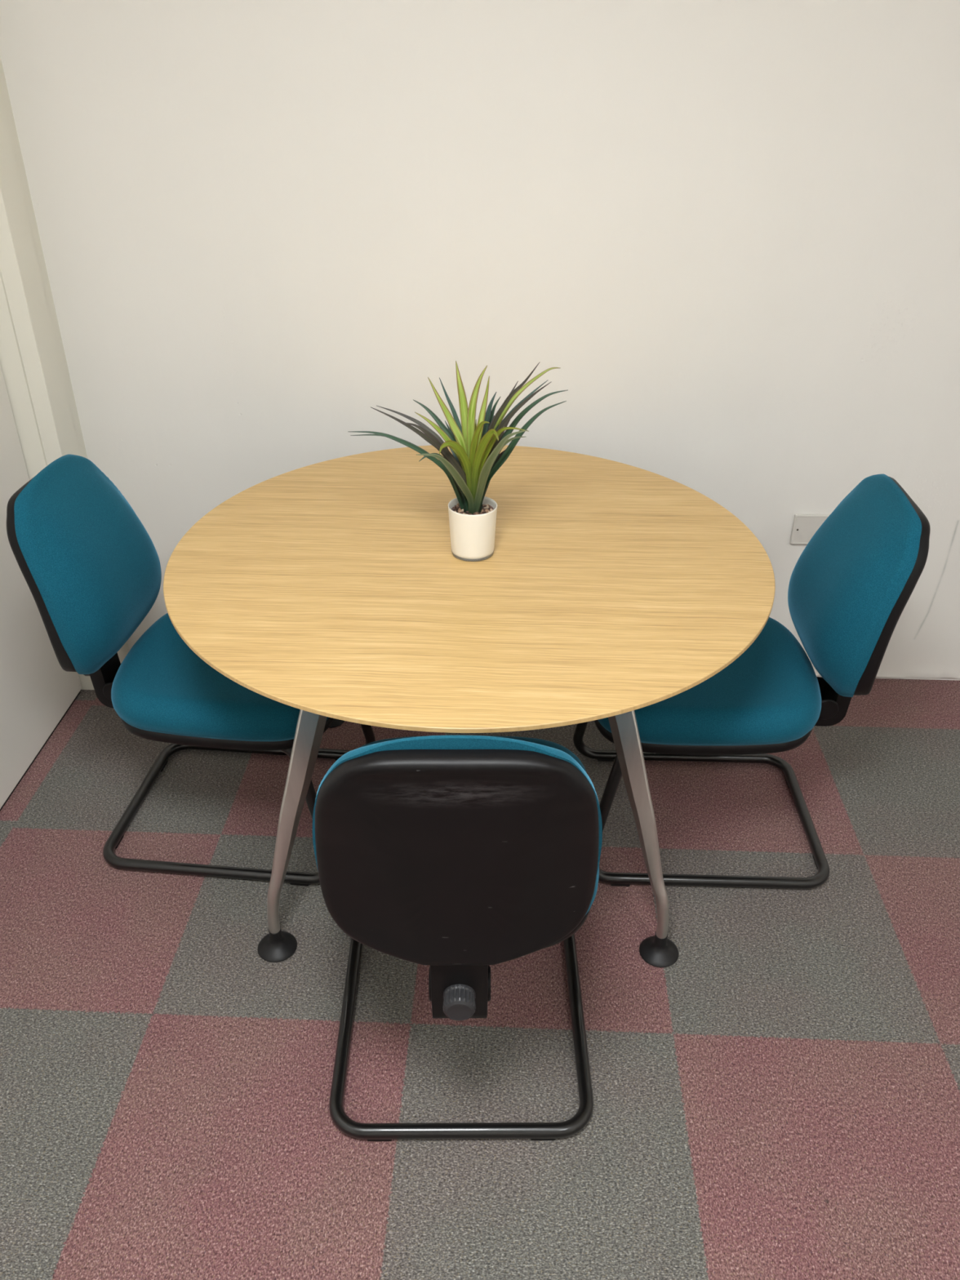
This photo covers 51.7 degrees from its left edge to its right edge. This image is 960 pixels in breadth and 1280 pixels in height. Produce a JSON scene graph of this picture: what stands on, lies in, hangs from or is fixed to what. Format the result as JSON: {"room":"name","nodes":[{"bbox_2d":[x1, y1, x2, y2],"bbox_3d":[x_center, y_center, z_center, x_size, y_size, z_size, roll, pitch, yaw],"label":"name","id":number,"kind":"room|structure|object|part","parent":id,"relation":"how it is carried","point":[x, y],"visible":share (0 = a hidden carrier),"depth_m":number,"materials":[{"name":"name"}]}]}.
{"room":"office","nodes":[
{"label":"office","id":0,"kind":"room"},
{"bbox_2d":[0,0,959,680],"bbox_3d":[0.428,-1.014,2.301,3.395,2.550,0.110,1,32,2],"label":"wall","id":1,"kind":"structure","parent":0,"point":[730,229],"depth_m":2.31,"materials":[{"name":"paint"}]},
{"bbox_2d":[790,514,829,544],"bbox_3d":[0.914,-0.297,2.663,0.146,0.086,0.012,1,32,2],"label":"wall plate","id":2,"kind":"object","parent":1,"relation":"attached to","point":[804,526],"visible":0.44,"depth_m":2.65,"materials":[{"name":"white plastic"}]},
{"bbox_2d":[0,676,959,1279],"bbox_3d":[0.332,1.252,1.159,3.395,0.100,4.442,1,32,2],"label":"floor","id":3,"kind":"structure","parent":0,"point":[779,1099],"depth_m":1.85,"materials":[{"name":"carpet"}]},
{"bbox_2d":[6,453,375,886],"bbox_3d":[-0.589,0.042,2.181,0.617,0.873,0.479,3,32,5],"label":"chair","id":4,"kind":"object","parent":3,"relation":"on","point":[91,568],"visible":0.75,"depth_m":2.01,"materials":[{"name":"teal fabric"}]},
{"bbox_2d":[13,453,161,674],"bbox_3d":[-0.798,-0.162,2.080,0.150,0.422,0.402,3,32,5],"label":"backrest cushion","id":5,"kind":"object","parent":4,"relation":"on","point":[91,568],"depth_m":1.98,"materials":[{"name":"teal fabric"}]},
{"bbox_3d":[-0.530,0.047,2.177,0.498,0.075,0.479,3,32,5],"label":"seat","id":6,"kind":"part","parent":4,"relation":"part of","materials":[{"name":"teal fabric"}]},
{"bbox_3d":[-0.568,0.248,2.306,0.561,0.385,0.465,3,32,5],"label":"frame","id":7,"kind":"part","parent":4,"relation":"part of","materials":[{"name":"black metal"}]},
{"bbox_2d":[312,735,602,1141],"bbox_3d":[-0.032,0.348,1.680,0.479,0.884,0.617,0,32,0],"label":"chair","id":8,"kind":"object","parent":3,"relation":"on","point":[458,856],"visible":1,"depth_m":1.33,"materials":[{"name":"teal fabric"}]},
{"bbox_2d":[312,735,602,873],"bbox_3d":[-0.031,0.263,1.379,0.402,0.422,0.150,0,32,0],"label":"backrest cushion","id":9,"kind":"object","parent":8,"relation":"on","point":[359,828],"depth_m":1.27,"materials":[{"name":"teal fabric"}]},
{"bbox_3d":[-0.030,0.533,1.462,0.048,0.048,0.040,0,32,0],"label":"adjustment knob","id":10,"kind":"part","parent":8,"relation":"part of","materials":[{"name":"grey plastic"}]},
{"bbox_3d":[-0.033,0.546,1.829,0.465,0.385,0.561,0,32,0],"label":"frame","id":11,"kind":"part","parent":8,"relation":"part of","materials":[{"name":"black metal"}]},
{"bbox_3d":[-0.033,0.323,1.734,0.479,0.075,0.498,0,32,0],"label":"seat","id":12,"kind":"part","parent":8,"relation":"part of","materials":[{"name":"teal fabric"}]},
{"bbox_2d":[163,444,775,967],"bbox_3d":[-0.021,0.133,2.169,1.181,0.736,1.181,1,32,2],"label":"round table","id":13,"kind":"object","parent":3,"relation":"on","point":[336,588],"visible":0.98,"depth_m":1.85,"materials":[{"name":"brown wood"}]},
{"bbox_3d":[-0.324,0.259,1.919,0.279,0.679,0.036,-26,40,-35],"label":"leg","id":14,"kind":"part","parent":13,"relation":"part of","materials":[{"name":"metal"}]},
{"bbox_2d":[350,360,567,561],"bbox_3d":[-0.045,-0.341,1.874,0.404,0.380,0.193,1,32,2],"label":"potted plant","id":15,"kind":"object","parent":13,"relation":"on","point":[476,456],"visible":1,"depth_m":1.84,"materials":[{"name":"green plant"}]},
{"bbox_3d":[-0.014,-0.220,1.938,0.095,0.097,0.095,1,32,2],"label":"pot","id":16,"kind":"part","parent":15,"relation":"part of","materials":[{"name":"beige ceramic"}]},
{"bbox_3d":[-0.014,-0.265,1.911,0.038,0.057,0.026,1,32,2],"label":"stem","id":17,"kind":"part","parent":15,"relation":"part of","materials":[{"name":"green plant"}]},
{"bbox_3d":[0.277,0.265,1.914,0.282,0.679,0.036,27,41,36],"label":"leg","id":18,"kind":"part","parent":13,"relation":"part of","materials":[{"name":"metal"}]},
{"bbox_2d":[573,474,930,888],"bbox_3d":[0.536,0.065,2.163,0.617,0.862,0.479,1,32,2],"label":"chair","id":19,"kind":"object","parent":3,"relation":"on","point":[850,588],"visible":0.84,"depth_m":1.99,"materials":[{"name":"teal fabric"}]},
{"bbox_3d":[0.513,0.265,2.288,0.561,0.385,0.465,1,32,2],"label":"frame","id":20,"kind":"part","parent":19,"relation":"part of","materials":[{"name":"black metal"}]},
{"bbox_3d":[0.477,0.060,2.162,0.498,0.075,0.479,1,32,2],"label":"seat","id":21,"kind":"part","parent":19,"relation":"part of","materials":[{"name":"teal fabric"}]},
{"bbox_2d":[787,474,921,697],"bbox_3d":[0.748,-0.118,2.042,0.150,0.422,0.402,1,32,2],"label":"backrest cushion","id":22,"kind":"object","parent":19,"relation":"on","point":[850,588],"depth_m":1.94,"materials":[{"name":"teal fabric"}]},
{"bbox_3d":[-1.309,0.084,0.517,0.100,2.550,4.242,1,32,2],"label":"wall","id":23,"kind":"structure","parent":0,"visible":0},
{"bbox_2d":[0,364,81,810],"bbox_3d":[-1.147,-0.482,1.935,0.094,2.020,0.880,1,32,2],"label":"door","id":24,"kind":"structure","parent":23,"relation":"in","point":[37,693],"depth_m":2.46,"materials":[{"name":"paint"}]},
{"bbox_2d":[0,56,128,689],"bbox_3d":[-1.104,-0.984,2.242,0.140,2.550,0.170,1,32,2],"label":"trim","id":25,"kind":"structure","parent":23,"relation":"attached to","point":[33,362],"depth_m":2.34,"materials":[{"name":"beige"}]}
]}

